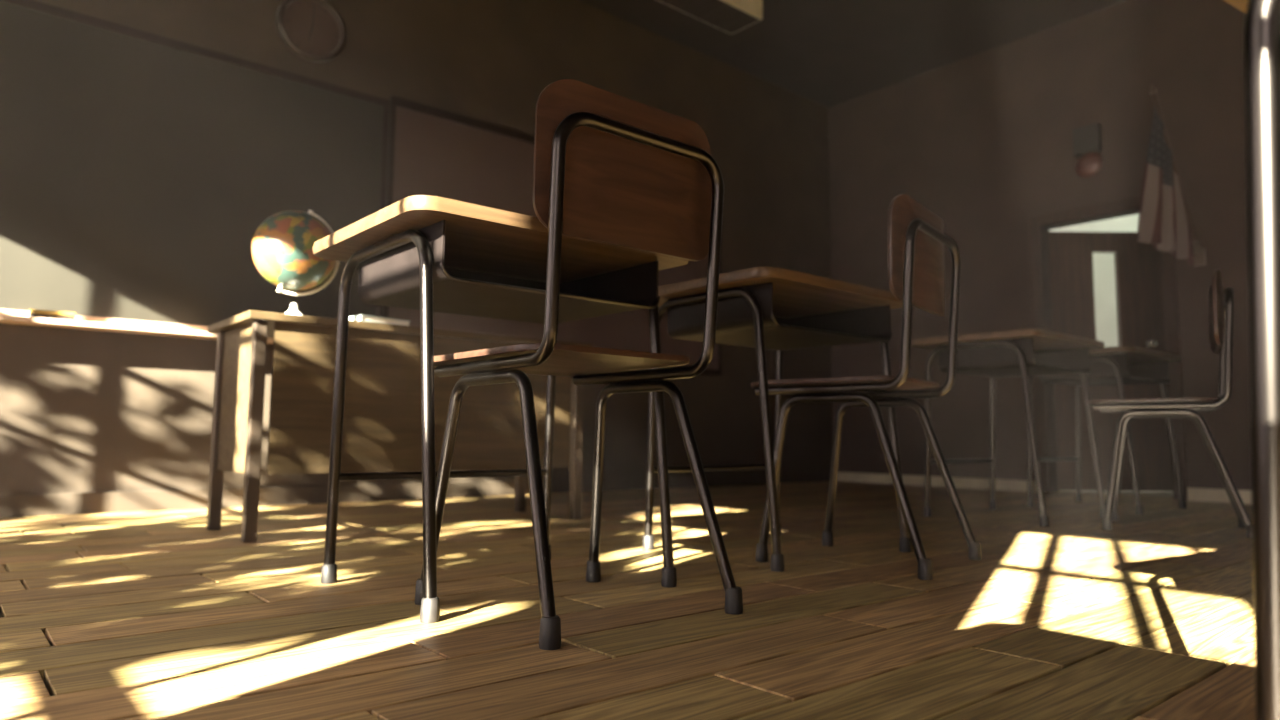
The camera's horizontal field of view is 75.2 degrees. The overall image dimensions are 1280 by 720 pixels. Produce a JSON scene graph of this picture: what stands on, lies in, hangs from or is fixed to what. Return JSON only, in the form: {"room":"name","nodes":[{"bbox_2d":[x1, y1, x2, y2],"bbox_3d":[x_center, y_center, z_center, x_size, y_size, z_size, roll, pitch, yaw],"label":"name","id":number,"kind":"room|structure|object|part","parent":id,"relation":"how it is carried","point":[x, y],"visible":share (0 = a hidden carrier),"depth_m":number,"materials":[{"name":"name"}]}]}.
{"room":"classroom","nodes":[
{"label":"classroom","id":0,"kind":"room"},
{"bbox_2d":[0,0,832,516],"bbox_3d":[-1.353,-0.780,4.647,8.000,3.320,0.200,5,-7,-40],"label":"wall","id":1,"kind":"structure","parent":0,"point":[82,410],"depth_m":4.93,"materials":[{"name":"beige paint"}]},
{"bbox_2d":[0,0,388,343],"bbox_3d":[-2.686,-0.850,3.290,3.530,1.375,0.135,5,-7,-40],"label":"chalkboard","id":2,"kind":"object","parent":1,"relation":"attached to","point":[140,171],"visible":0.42,"depth_m":3.76,"materials":[{"name":"stone"}]},
{"bbox_2d":[29,309,75,319],"bbox_3d":[-2.432,-0.180,3.441,0.156,0.042,0.056,5,-7,-40],"label":"eraser","id":3,"kind":"object","parent":2,"relation":"on","point":[33,312],"visible":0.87,"depth_m":3.42,"materials":[{"name":"fabric"}]},
{"bbox_2d":[0,309,272,343],"bbox_3d":[-2.691,-0.193,3.228,3.530,0.055,0.135,5,-7,-40],"label":"chalk tray","id":4,"kind":"object","parent":2,"relation":"on","point":[85,320],"depth_m":3.60,"materials":[{"name":"wood"}]},
{"bbox_2d":[276,0,345,62],"bbox_3d":[-1.689,-1.711,4.280,0.344,0.344,0.042,5,-7,-40],"label":"wall clock","id":5,"kind":"object","parent":1,"relation":"attached to","point":[313,30],"visible":1,"depth_m":4.28,"materials":[{"name":"black paint"}]},
{"bbox_2d":[0,470,829,517],"bbox_3d":[-1.296,0.702,4.427,7.640,0.090,0.015,5,-7,-40],"label":"baseboard","id":6,"kind":"structure","parent":1,"relation":"attached to","point":[25,505],"depth_m":4.11,"materials":[{"name":"beige paint"}]},
{"bbox_2d":[381,95,720,375],"bbox_3d":[-0.387,-0.665,5.309,2.580,1.390,0.034,5,-7,-40],"label":"display board","id":7,"kind":"object","parent":1,"relation":"attached to","point":[432,151],"visible":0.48,"depth_m":4.88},
{"bbox_2d":[0,481,1255,719],"bbox_3d":[1.446,0.651,3.033,9.996,0.021,9.197,5,-7,-40],"label":"floor","id":8,"kind":"structure","parent":0,"point":[145,615],"depth_m":1.62,"materials":[{"name":"brown wood"}]},
{"bbox_2d":[206,310,591,542],"bbox_3d":[-0.906,0.271,3.284,1.380,0.742,0.530,5,-7,-40],"label":"desk","id":9,"kind":"object","parent":8,"relation":"on","point":[381,432],"visible":0.73,"depth_m":2.96,"materials":[{"name":"brown wood"}]},
{"bbox_3d":[-1.531,0.255,3.023,0.040,0.715,0.040,5,-7,-40],"label":"leg","id":10,"kind":"part","parent":9,"relation":"part of","materials":[{"name":"brown wood"}]},
{"bbox_3d":[-1.387,0.134,2.871,0.016,0.500,0.390,5,-7,-40],"label":"panel","id":11,"kind":"part","parent":9,"relation":"part of","materials":[{"name":"brown wood"}]},
{"bbox_3d":[-1.249,0.227,2.695,0.040,0.715,0.040,5,-7,-40],"label":"leg","id":12,"kind":"part","parent":9,"relation":"part of","materials":[{"name":"brown wood"}]},
{"bbox_2d":[252,210,339,314],"bbox_3d":[-1.193,-0.337,2.873,0.274,0.387,0.274,2,-5,-11],"label":"desk globe","id":13,"kind":"object","parent":9,"relation":"on","point":[282,245],"visible":0.85,"depth_m":2.78,"materials":[{"name":"multicoloured plastic"}]},
{"bbox_3d":[-1.155,-0.373,2.909,0.211,0.308,0.016,5,-7,-40],"label":"meridian arm","id":14,"kind":"part","parent":13,"relation":"part of","materials":[{"name":"white plastic"}]},
{"bbox_2d":[349,315,410,325],"bbox_3d":[-0.981,-0.135,3.050,0.190,0.023,0.200,-4,-7,41],"label":"book","id":15,"kind":"object","parent":9,"relation":"on","point":[366,318],"visible":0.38,"depth_m":2.97,"materials":[{"name":"white paper"}]},
{"bbox_3d":[-0.757,0.163,3.120,1.200,0.500,0.016,5,-7,-40],"label":"panel","id":16,"kind":"part","parent":9,"relation":"part of","materials":[{"name":"brown wood"}]},
{"bbox_3d":[-0.550,0.341,3.857,0.040,0.715,0.040,5,-7,-40],"label":"leg","id":17,"kind":"part","parent":9,"relation":"part of","materials":[{"name":"brown wood"}]},
{"bbox_3d":[-0.410,0.220,3.700,0.016,0.500,0.390,5,-7,-40],"label":"panel","id":18,"kind":"part","parent":9,"relation":"part of","materials":[{"name":"brown wood"}]},
{"bbox_3d":[-0.268,0.313,3.528,0.040,0.715,0.040,5,-7,-40],"label":"leg","id":19,"kind":"part","parent":9,"relation":"part of","materials":[{"name":"brown wood"}]},
{"bbox_2d":[313,195,688,622],"bbox_3d":[-0.336,0.126,1.988,0.740,0.801,0.595,5,-7,-40],"label":"student desk","id":20,"kind":"object","parent":8,"relation":"on","point":[428,254],"visible":0.84,"depth_m":1.93,"materials":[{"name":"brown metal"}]},
{"bbox_3d":[-0.555,0.115,1.781,0.025,0.760,0.544,5,-7,-40],"label":"leg frame","id":21,"kind":"part","parent":20,"relation":"part of","materials":[{"name":"silver metal"}]},
{"bbox_3d":[-0.096,0.155,2.171,0.025,0.760,0.544,5,-7,-40],"label":"leg frame","id":22,"kind":"part","parent":20,"relation":"part of","materials":[{"name":"silver metal"}]},
{"bbox_2d":[415,79,742,649],"bbox_3d":[-0.137,0.004,1.741,0.476,1.003,0.532,5,-7,-40],"label":"chair","id":23,"kind":"object","parent":8,"relation":"on","point":[609,168],"visible":0.99,"depth_m":1.61,"materials":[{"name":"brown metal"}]},
{"bbox_3d":[-0.282,0.250,1.570,0.057,0.462,0.489,5,-7,-40],"label":"leg frame","id":24,"kind":"part","parent":23,"relation":"part of","materials":[{"name":"silver metal"}]},
{"bbox_3d":[-0.164,0.007,1.772,0.446,0.025,0.450,5,-7,-40],"label":"seat","id":25,"kind":"part","parent":23,"relation":"part of","materials":[{"name":"brown wood"}]},
{"bbox_3d":[-0.011,-0.362,1.630,0.447,0.293,0.045,5,-7,-40],"label":"backrest","id":26,"kind":"part","parent":23,"relation":"part of","materials":[{"name":"brown wood"}]},
{"bbox_3d":[0.028,0.277,1.834,0.057,0.462,0.489,5,-7,-40],"label":"leg frame","id":27,"kind":"part","parent":23,"relation":"part of","materials":[{"name":"silver metal"}]},
{"bbox_2d":[642,266,910,571],"bbox_3d":[0.417,0.191,2.617,0.740,0.801,0.595,5,-7,-40],"label":"student desk","id":28,"kind":"object","parent":8,"relation":"on","point":[760,308],"visible":0.94,"depth_m":2.52,"materials":[{"name":"wood"}]},
{"bbox_3d":[0.197,0.180,2.410,0.025,0.760,0.544,5,-7,-40],"label":"leg frame","id":29,"kind":"part","parent":28,"relation":"part of","materials":[{"name":"silver metal"}]},
{"bbox_3d":[0.656,0.220,2.800,0.025,0.760,0.544,5,-7,-40],"label":"leg frame","id":30,"kind":"part","parent":28,"relation":"part of","materials":[{"name":"silver metal"}]},
{"bbox_2d":[751,194,981,579],"bbox_3d":[0.648,0.075,2.436,0.532,1.003,0.476,-3,-7,37],"label":"chair","id":31,"kind":"object","parent":8,"relation":"on","point":[917,239],"visible":0.98,"depth_m":2.32,"materials":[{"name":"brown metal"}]},
{"bbox_3d":[0.538,0.319,2.238,0.489,0.462,0.057,-3,-7,37],"label":"leg frame","id":32,"kind":"part","parent":31,"relation":"part of","materials":[{"name":"silver metal"}]},
{"bbox_3d":[0.615,0.078,2.461,0.450,0.025,0.446,-3,-7,37],"label":"seat","id":33,"kind":"part","parent":31,"relation":"part of","materials":[{"name":"brown wood"}]},
{"bbox_3d":[0.784,0.351,2.562,0.489,0.462,0.057,-3,-7,37],"label":"leg frame","id":34,"kind":"part","parent":31,"relation":"part of","materials":[{"name":"silver metal"}]},
{"bbox_3d":[0.803,-0.288,2.355,0.045,0.293,0.447,-3,-7,37],"label":"backrest","id":35,"kind":"part","parent":31,"relation":"part of","materials":[{"name":"brown wood"}]},
{"bbox_2d":[911,329,1105,526],"bbox_3d":[1.688,0.312,3.795,0.740,0.801,0.595,5,-7,-40],"label":"student desk","id":36,"kind":"object","parent":8,"relation":"on","point":[1024,353],"visible":0.94,"depth_m":3.72,"materials":[{"name":"wood"}]},
{"bbox_3d":[1.468,0.301,3.587,0.025,0.760,0.544,5,-7,-40],"label":"leg frame","id":37,"kind":"part","parent":36,"relation":"part of","materials":[{"name":"silver metal"}]},
{"bbox_3d":[1.927,0.341,3.977,0.025,0.760,0.544,5,-7,-40],"label":"leg frame","id":38,"kind":"part","parent":36,"relation":"part of","materials":[{"name":"silver metal"}]},
{"bbox_2d":[1026,346,1186,514],"bbox_3d":[2.426,0.373,4.382,0.740,0.801,0.595,5,-7,-40],"label":"student desk","id":39,"kind":"object","parent":8,"relation":"on","point":[1119,366],"visible":0.72,"depth_m":4.33,"materials":[{"name":"wood"}]},
{"bbox_3d":[2.206,0.362,4.175,0.025,0.760,0.544,5,-7,-40],"label":"leg frame","id":40,"kind":"part","parent":39,"relation":"part of","materials":[{"name":"silver metal"}]},
{"bbox_3d":[2.665,0.402,4.565,0.025,0.760,0.544,5,-7,-40],"label":"leg frame","id":41,"kind":"part","parent":39,"relation":"part of","materials":[{"name":"silver metal"}]},
{"bbox_2d":[1087,270,1251,538],"bbox_3d":[2.127,0.175,3.368,0.532,1.003,0.476,-3,-6,32],"label":"chair","id":42,"kind":"object","parent":8,"relation":"on","point":[1220,306],"visible":0.99,"depth_m":3.21,"materials":[{"name":"silver metal"}]},
{"bbox_3d":[2.092,0.177,3.390,0.450,0.025,0.446,-3,-6,32],"label":"seat","id":43,"kind":"part","parent":42,"relation":"part of","materials":[{"name":"brown wood"}]},
{"bbox_3d":[2.251,0.452,3.505,0.489,0.462,0.057,-3,-6,32],"label":"leg frame","id":44,"kind":"part","parent":42,"relation":"part of","materials":[{"name":"silver metal"}]},
{"bbox_3d":[2.031,0.418,3.162,0.489,0.462,0.057,-3,-6,32],"label":"leg frame","id":45,"kind":"part","parent":42,"relation":"part of","materials":[{"name":"silver metal"}]},
{"bbox_3d":[2.291,-0.187,3.299,0.045,0.293,0.447,-3,-6,32],"label":"backrest","id":46,"kind":"part","parent":42,"relation":"part of","materials":[{"name":"brown wood"}]},
{"bbox_2d":[1224,0,1279,719],"bbox_3d":[0.873,0.010,0.621,0.740,0.801,0.595,4,-6,-32],"label":"student desk","id":47,"kind":"object","parent":8,"relation":"on","point":[1262,17],"visible":1,"depth_m":0.65,"materials":[{"name":"metal"}]},
{"bbox_3d":[0.626,0.001,0.446,0.025,0.760,0.544,4,-6,-32],"label":"leg frame","id":48,"kind":"part","parent":47,"relation":"part of","materials":[{"name":"silver metal"}]},
{"bbox_2d":[578,0,1126,107],"bbox_3d":[1.153,-2.754,1.916,8.020,0.150,7.850,5,-7,-40],"label":"ceiling","id":49,"kind":"structure","parent":0,"point":[828,53],"depth_m":5.88,"materials":[{"name":"paint"}]},
{"bbox_2d":[658,0,762,33],"bbox_3d":[0.238,-2.312,5.112,1.236,0.156,0.280,5,-7,-40],"label":"ceiling light","id":50,"kind":"object","parent":49,"relation":"attached to","point":[729,16],"visible":1,"depth_m":5.32,"materials":[{"name":"white plastic"}]},
{"bbox_2d":[829,0,1251,499],"bbox_3d":[4.081,-0.768,4.254,0.120,3.320,7.450,5,-7,-40],"label":"wall","id":51,"kind":"structure","parent":0,"point":[983,142],"depth_m":5.80,"materials":[{"name":"beige paint"}]},
{"bbox_2d":[837,472,1251,503],"bbox_3d":[4.017,0.723,4.071,0.015,0.075,7.450,5,-7,-40],"label":"baseboard","id":52,"kind":"structure","parent":51,"relation":"attached to","point":[1194,494],"depth_m":5.92,"materials":[{"name":"brown wood"}]},
{"bbox_2d":[1073,123,1102,177],"bbox_3d":[2.959,-1.376,5.493,0.068,0.350,0.175,5,-7,-40],"label":"bell","id":53,"kind":"object","parent":51,"relation":"attached to","point":[1087,140],"visible":1,"depth_m":5.47,"materials":[{"name":"black paint"}]},
{"bbox_2d":[1028,195,1187,499],"bbox_3d":[3.033,-0.075,5.409,0.150,1.895,0.880,5,-7,-40],"label":"trim","id":54,"kind":"structure","parent":51,"relation":"attached to","point":[1111,212],"depth_m":5.59,"materials":[{"name":"brown wood"}]},
{"bbox_2d":[1048,231,1172,490],"bbox_3d":[3.247,-0.005,5.699,0.810,1.788,0.113,1,-5,0],"label":"door","id":55,"kind":"structure","parent":51,"relation":"in","point":[1138,266],"depth_m":5.73,"materials":[{"name":"brown wood"}]},
{"bbox_3d":[3.498,-0.113,5.689,0.054,0.054,0.073,1,-5,0],"label":"knob","id":56,"kind":"part","parent":55,"relation":"part of","materials":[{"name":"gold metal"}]},
{"bbox_2d":[1137,84,1205,265],"bbox_3d":[3.164,-1.066,4.907,0.481,1.050,0.180,2,-6,-16],"label":"flag","id":57,"kind":"object","parent":51,"relation":"attached to","point":[1164,221],"visible":1,"depth_m":4.85,"materials":[{"name":"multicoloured fabric"}]},
{"bbox_2d":[1049,214,1138,346],"bbox_3d":[4.509,-0.351,7.191,0.100,3.000,7.000,5,-7,-40],"label":"wall","id":58,"kind":"structure","parent":0,"point":[1106,326],"depth_m":7.50,"materials":[{"name":"paint"}]}
]}

